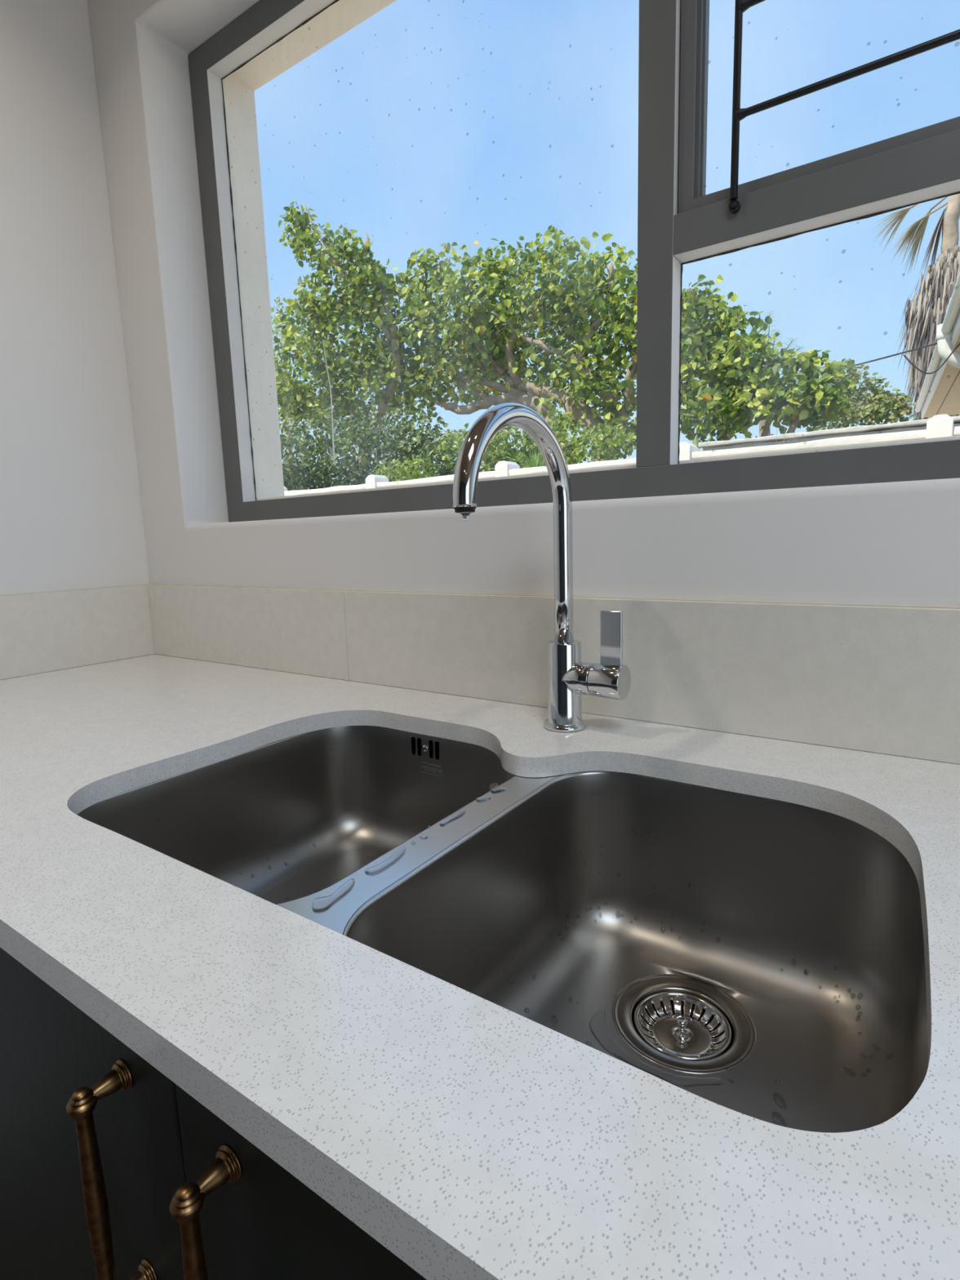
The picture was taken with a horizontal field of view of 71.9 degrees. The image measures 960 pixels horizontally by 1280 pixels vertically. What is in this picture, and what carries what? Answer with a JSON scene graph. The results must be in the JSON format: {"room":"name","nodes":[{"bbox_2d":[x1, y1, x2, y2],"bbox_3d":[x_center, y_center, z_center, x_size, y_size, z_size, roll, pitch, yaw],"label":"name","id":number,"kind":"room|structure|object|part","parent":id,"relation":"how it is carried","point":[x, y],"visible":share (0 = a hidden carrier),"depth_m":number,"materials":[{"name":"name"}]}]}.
{"room":"kitchen","nodes":[
{"label":"kitchen","id":0,"kind":"room"},
{"bbox_2d":[0,0,150,595],"bbox_3d":[-1.712,-0.107,0.191,0.235,2.520,3.576,4,11,34],"label":"wall","id":1,"kind":"structure","parent":0,"point":[71,513],"depth_m":1.25,"materials":[{"name":"paint"}]},
{"bbox_2d":[87,0,959,606],"bbox_3d":[0.804,-0.223,0.442,3.615,2.520,0.134,4,11,34],"label":"wall","id":2,"kind":"structure","parent":0,"point":[898,543],"depth_m":1.11,"materials":[{"name":"paint"}]},
{"bbox_2d":[187,0,959,522],"bbox_3d":[0.593,-0.603,0.585,2.750,0.892,0.036,4,11,34],"label":"window","id":3,"kind":"structure","parent":2,"relation":"in","point":[678,224],"depth_m":0.83,"materials":[{"name":"grey paint"}]},
{"bbox_3d":[0.590,-0.751,0.567,0.830,0.496,0.026,4,11,34],"label":"sash","id":4,"kind":"part","parent":3,"relation":"part of","materials":[{"name":"grey paint"}]},
{"bbox_3d":[0.593,-0.746,0.570,0.796,0.457,0.020,4,11,34],"label":"sash moulding","id":5,"kind":"part","parent":3,"relation":"part of","materials":[{"name":"grey paint"}]},
{"bbox_2d":[728,0,959,213],"bbox_3d":[0.573,-0.731,0.545,0.699,0.505,0.015,4,11,34],"label":"bars","id":6,"kind":"object","parent":3,"relation":"attached to","point":[741,6],"visible":1,"depth_m":0.74,"materials":[{"name":"black paint"}]},
{"bbox_2d":[222,0,959,500],"bbox_3d":[0.768,-0.221,0.598,3.850,2.670,0.076,4,11,34],"label":"wall","id":7,"kind":"structure","parent":0,"point":[239,87],"depth_m":1.34,"materials":[{"name":"beige paint"}]},
{"bbox_3d":[-0.128,1.307,-0.676,4.000,0.100,3.550,4,11,34],"label":"floor","id":8,"kind":"structure","parent":0,"visible":0},
{"bbox_2d":[0,946,426,1279],"bbox_3d":[-0.001,0.601,0.647,0.900,0.877,0.612,4,11,34],"label":"base cabinet","id":9,"kind":"object","parent":8,"relation":"on","point":[110,1169],"visible":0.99,"depth_m":0.40,"materials":[{"name":"grey wood"}]},
{"bbox_3d":[-0.337,0.575,0.552,0.447,0.769,0.020,4,11,34],"label":"cabinet door","id":10,"kind":"part","parent":9,"relation":"part of","materials":[{"name":"black paint"}]},
{"bbox_3d":[-0.220,0.332,0.395,0.018,0.161,0.032,4,11,34],"label":"pull handle","id":11,"kind":"part","parent":9,"relation":"part of","materials":[{"name":"gold metal"}]},
{"bbox_3d":[-0.134,0.339,0.336,0.018,0.161,0.032,4,11,34],"label":"pull handle","id":12,"kind":"part","parent":9,"relation":"part of","materials":[{"name":"gold metal"}]},
{"bbox_3d":[0.033,0.603,0.299,0.447,0.769,0.020,4,11,34],"label":"cabinet door","id":13,"kind":"part","parent":9,"relation":"part of","materials":[{"name":"black paint"}]},
{"bbox_3d":[1.069,0.631,-0.073,1.672,0.777,0.580,4,11,34],"label":"base cabinet","id":14,"kind":"object","parent":8,"relation":"on","visible":0},
{"bbox_2d":[0,681,959,1279],"bbox_3d":[0.689,0.206,0.125,2.594,0.022,0.635,4,11,34],"label":"countertop","id":15,"kind":"structure","parent":14,"relation":"on","point":[471,1137],"depth_m":0.30,"materials":[{"name":"stone"}]},
{"bbox_2d":[77,725,928,1133],"bbox_3d":[-0.015,0.284,0.614,0.755,0.241,0.460,4,11,34],"label":"double sink","id":16,"kind":"object","parent":15,"relation":"in","point":[786,890],"visible":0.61,"depth_m":0.65,"materials":[{"name":"silver metal"}]},
{"bbox_3d":[-0.170,0.239,0.717,0.334,0.168,0.413,4,11,34],"label":"sink bowl","id":17,"kind":"part","parent":16,"relation":"part of","materials":[{"name":"silver metal"}]},
{"bbox_2d":[311,878,355,911],"bbox_3d":[-0.105,0.185,0.482,0.016,0.002,0.046,4,11,34],"label":"puddle","id":18,"kind":"object","parent":16,"relation":"on","point":[320,904],"visible":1,"depth_m":0.47,"materials":[{"name":"white"}]},
{"bbox_2d":[364,845,405,874],"bbox_3d":[-0.073,0.176,0.531,0.013,0.002,0.048,4,11,34],"label":"puddle","id":19,"kind":"object","parent":16,"relation":"on","point":[397,855],"visible":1,"depth_m":0.52,"materials":[{"name":"white"}]},
{"bbox_2d":[419,835,427,839],"bbox_3d":[-0.049,0.170,0.571,0.007,0.001,0.006,4,11,34],"label":"puddle","id":20,"kind":"object","parent":16,"relation":"on","point":[422,837],"visible":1,"depth_m":0.57,"materials":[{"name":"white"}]},
{"bbox_3d":[-0.065,0.172,0.884,0.037,0.014,0.001,4,11,34],"label":"stamped plate","id":21,"kind":"part","parent":16,"relation":"part of","materials":[{"name":"silver metal"}]},
{"bbox_2d":[439,808,465,826],"bbox_3d":[-0.024,0.163,0.609,0.008,0.001,0.040,4,11,34],"label":"puddle","id":22,"kind":"object","parent":16,"relation":"on","point":[461,811],"visible":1,"depth_m":0.61,"materials":[{"name":"white"}]},
{"bbox_2d":[475,795,490,801],"bbox_3d":[0.003,0.155,0.650,0.016,0.001,0.009,-8,11,-36],"label":"puddle","id":23,"kind":"object","parent":16,"relation":"on","point":[482,798],"visible":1,"depth_m":0.65,"materials":[{"name":"white"}]},
{"bbox_2d":[489,782,506,792],"bbox_3d":[0.015,0.151,0.676,0.018,0.001,0.021,-8,11,-36],"label":"puddle","id":24,"kind":"object","parent":16,"relation":"on","point":[494,788],"visible":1,"depth_m":0.67,"materials":[{"name":"white"}]},
{"bbox_3d":[0.137,0.268,0.502,0.332,0.178,0.404,4,11,34],"label":"sink bowl","id":25,"kind":"part","parent":16,"relation":"part of","materials":[{"name":"silver metal"}]},
{"bbox_2d":[589,1008,721,1087],"bbox_3d":[0.140,0.348,0.557,0.039,0.002,0.118,-10,12,-43],"label":"puddle","id":26,"kind":"object","parent":16,"relation":"in","point":[597,1026],"visible":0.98,"depth_m":0.55,"materials":[{"name":"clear liquid"}]},
{"bbox_2d":[633,991,732,1060],"bbox_3d":[0.183,0.357,0.600,0.085,0.031,0.085,-3,9,-9],"label":"strainer","id":27,"kind":"object","parent":16,"relation":"in","point":[677,1035],"visible":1,"depth_m":0.60,"materials":[{"name":"silver metal"}]},
{"bbox_3d":[0.182,0.349,0.599,0.012,0.015,0.012,4,11,34],"label":"pull knob","id":28,"kind":"part","parent":27,"relation":"part of","materials":[{"name":"silver metal"}]},
{"bbox_2d":[453,402,631,732],"bbox_3d":[0.071,-0.061,0.696,0.102,0.365,0.220,4,11,34],"label":"tap","id":29,"kind":"object","parent":15,"relation":"on","point":[569,678],"visible":1,"depth_m":0.76,"materials":[{"name":"silver metal"}]},
{"bbox_2d":[459,511,471,520],"bbox_3d":[-0.013,-0.116,0.623,0.011,0.008,0.011,4,11,34],"label":"water drop","id":30,"kind":"object","parent":29,"relation":"hanging from","point":[465,515],"visible":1,"depth_m":0.62,"materials":[{"name":"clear liquid"}]},
{"bbox_3d":[0.042,-0.111,0.699,0.022,0.265,0.205,5,11,37],"label":"spout","id":31,"kind":"part","parent":29,"relation":"part of","materials":[{"name":"silver metal"}]},
{"bbox_2d":[543,639,586,732],"bbox_3d":[0.102,0.053,0.798,0.052,0.105,0.052,4,11,34],"label":"tap","id":32,"kind":"object","parent":29,"relation":"attached to","point":[566,673],"depth_m":0.78,"materials":[{"name":"silver metal"}]},
{"bbox_3d":[0.117,0.045,0.787,0.040,0.038,0.038,4,11,34],"label":"valve arm","id":33,"kind":"part","parent":29,"relation":"part of","materials":[{"name":"silver metal"}]},
{"bbox_3d":[0.150,-0.002,0.754,0.026,0.064,0.005,4,11,34],"label":"lever","id":34,"kind":"part","parent":29,"relation":"part of","materials":[{"name":"silver metal"}]},
{"bbox_2d":[343,589,959,764],"bbox_3d":[0.857,0.074,0.367,2.606,0.152,0.015,4,11,34],"label":"upstand","id":35,"kind":"object","parent":15,"relation":"on","point":[879,678],"visible":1,"depth_m":0.76,"materials":[{"name":"stone"}]},
{"bbox_3d":[-0.623,0.550,1.092,0.626,0.877,0.580,4,11,34],"label":"base cabinet","id":36,"kind":"object","parent":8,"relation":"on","visible":0},
{"bbox_2d":[0,653,353,777],"bbox_3d":[-0.636,0.104,1.030,0.620,0.022,0.635,4,11,34],"label":"countertop","id":37,"kind":"structure","parent":36,"relation":"on","point":[52,717],"depth_m":1.01,"materials":[{"name":"stone"}]},
{"bbox_2d":[0,583,154,679],"bbox_3d":[-0.981,0.023,1.053,0.015,0.152,0.965,4,11,34],"label":"upstand","id":38,"kind":"object","parent":37,"relation":"on","point":[41,632],"visible":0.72,"depth_m":1.30,"materials":[{"name":"beige stone-look ceramic tile"},{"name":"cream silicone"}]},
{"bbox_2d":[147,583,349,680],"bbox_3d":[-0.465,-0.027,1.270,0.602,0.152,0.015,4,11,34],"label":"upstand","id":39,"kind":"object","parent":37,"relation":"on","point":[295,630],"visible":0.96,"depth_m":1.23,"materials":[{"name":"beige stone-look ceramic tile"},{"name":"cream silicone"}]},
{"label":"outside","id":40,"kind":"structure","parent":0,"visible":0},
{"bbox_3d":[12.118,-2.157,19.970,60.000,0.100,44.770,4,11,34],"label":"ground","id":41,"kind":"structure","parent":40,"visible":0},
{"bbox_2d":[270,296,306,469],"bbox_3d":[-3.612,-3.463,12.711,1.076,5.672,1.409,4,11,34],"label":"slender tree","id":42,"kind":"object","parent":41,"relation":"on","point":[283,299],"visible":0.11,"depth_m":12.18,"materials":[{"name":"green plant"}]},
{"bbox_2d":[272,201,425,476],"bbox_3d":[-1.798,-2.546,8.212,2.380,5.148,1.528,1,9,17],"label":"tree","id":43,"kind":"object","parent":41,"relation":"on","point":[325,313],"visible":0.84,"depth_m":7.69,"materials":[{"name":"green plant"}]},
{"bbox_2d":[279,399,463,490],"bbox_3d":[-1.187,-1.235,7.484,3.099,2.773,1.746,2,10,24],"label":"shrub","id":44,"kind":"object","parent":41,"relation":"on","point":[371,437],"visible":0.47,"depth_m":7.04,"materials":[{"name":"green plant"}]},
{"bbox_3d":[-1.175,-1.117,7.393,0.277,2.534,0.104,0,9,11],"label":"stem","id":45,"kind":"part","parent":44,"relation":"part of","materials":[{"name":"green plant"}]},
{"bbox_2d":[372,454,436,481],"bbox_3d":[-0.651,-0.689,6.200,0.668,2.028,1.222,4,11,34],"label":"shrub","id":46,"kind":"object","parent":41,"relation":"on","point":[405,475],"visible":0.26,"depth_m":6.03,"materials":[{"name":"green plant"}]},
{"bbox_2d":[347,224,686,465],"bbox_3d":[0.399,-2.113,7.372,3.953,4.435,1.957,4,11,34],"label":"tree","id":47,"kind":"object","parent":41,"relation":"on","point":[501,344],"visible":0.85,"depth_m":6.79,"materials":[{"name":"green plant"}]},
{"bbox_2d":[518,448,546,467],"bbox_3d":[0.498,-0.638,5.644,0.546,2.034,0.632,4,11,34],"label":"spiky plant","id":48,"kind":"object","parent":41,"relation":"on","point":[535,461],"visible":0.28,"depth_m":5.49,"materials":[{"name":"green plant"}]},
{"bbox_2d":[429,412,636,475],"bbox_3d":[0.439,-0.948,6.396,1.543,2.413,1.904,-7,10,-30],"label":"shrub","id":49,"kind":"object","parent":41,"relation":"on","point":[503,452],"visible":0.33,"depth_m":6.09,"materials":[{"name":"green plant"}]},
{"bbox_2d":[284,413,959,496],"bbox_3d":[-0.199,-0.341,4.808,11.000,1.760,0.223,4,11,34],"label":"wall","id":50,"kind":"structure","parent":41,"relation":"on","point":[940,425],"depth_m":3.60,"materials":[{"name":"white paint"}]},
{"bbox_2d":[680,274,858,451],"bbox_3d":[2.275,-1.364,5.628,1.648,3.404,1.517,-1,9,8],"label":"tree","id":51,"kind":"object","parent":41,"relation":"on","point":[740,388],"visible":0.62,"depth_m":5.35,"materials":[{"name":"green plant"}]},
{"bbox_3d":[2.147,-1.246,5.821,0.487,3.091,0.102,5,11,38],"label":"stem","id":52,"kind":"part","parent":51,"relation":"part of","materials":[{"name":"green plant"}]},
{"bbox_3d":[2.365,-0.803,5.694,0.092,2.271,0.290,-7,11,-33],"label":"stem","id":53,"kind":"part","parent":51,"relation":"part of","materials":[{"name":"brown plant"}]},
{"bbox_3d":[2.467,-0.845,5.555,0.107,2.360,0.546,-8,11,-33],"label":"stem","id":54,"kind":"part","parent":51,"relation":"part of","materials":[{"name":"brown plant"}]},
{"bbox_2d":[759,311,803,436],"bbox_3d":[3.074,-1.676,7.094,0.200,3.478,0.663,-9,11,-38],"label":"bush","id":55,"kind":"object","parent":41,"relation":"on","point":[762,423],"visible":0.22,"depth_m":6.88,"materials":[{"name":"green plant"}]},
{"bbox_3d":[3.076,-1.315,7.189,0.146,2.736,0.159,-7,11,-32],"label":"stem","id":56,"kind":"part","parent":55,"relation":"part of","materials":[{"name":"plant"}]},
{"bbox_2d":[754,425,828,445],"bbox_3d":[1.795,-0.315,3.894,0.378,1.870,0.146,4,11,34],"label":"dry grass tuft","id":57,"kind":"object","parent":41,"relation":"on","point":[806,425],"visible":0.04,"depth_m":3.81,"materials":[{"name":"brown plant"}]},
{"bbox_2d":[697,415,959,451],"bbox_3d":[3.682,-0.188,2.869,5.400,1.823,0.215,4,11,34],"label":"wall","id":58,"kind":"structure","parent":41,"relation":"on","point":[918,424],"depth_m":3.79,"materials":[{"name":"white paint"}]},
{"bbox_2d":[773,358,917,431],"bbox_3d":[3.571,-1.242,6.336,1.323,2.824,1.339,-7,10,-30],"label":"tree","id":59,"kind":"object","parent":41,"relation":"on","point":[876,406],"visible":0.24,"depth_m":6.04,"materials":[{"name":"green plant"}]},
{"bbox_2d":[871,193,959,419],"bbox_3d":[8.594,-6.064,11.092,3.739,10.580,1.816,5,11,37],"label":"fan palm","id":60,"kind":"object","parent":41,"relation":"on","point":[939,284],"visible":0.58,"depth_m":11.38,"materials":[{"name":"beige plant"}]},
{"bbox_2d":[902,271,959,418],"bbox_3d":[6.033,-1.675,5.377,4.440,3.840,6.022,4,11,34],"label":"neighbouring house","id":61,"kind":"structure","parent":41,"relation":"on","point":[940,394],"depth_m":6.14,"materials":[{"name":"white paint"}]},
{"bbox_2d":[795,342,937,380],"bbox_3d":[4.093,-3.755,9.493,0.016,1.504,9.561,-1,9,6],"label":"overhead cable","id":62,"kind":"object","parent":61,"relation":"on","point":[934,344],"visible":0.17,"depth_m":5.89,"materials":[{"name":"grey plastic"}]}
]}

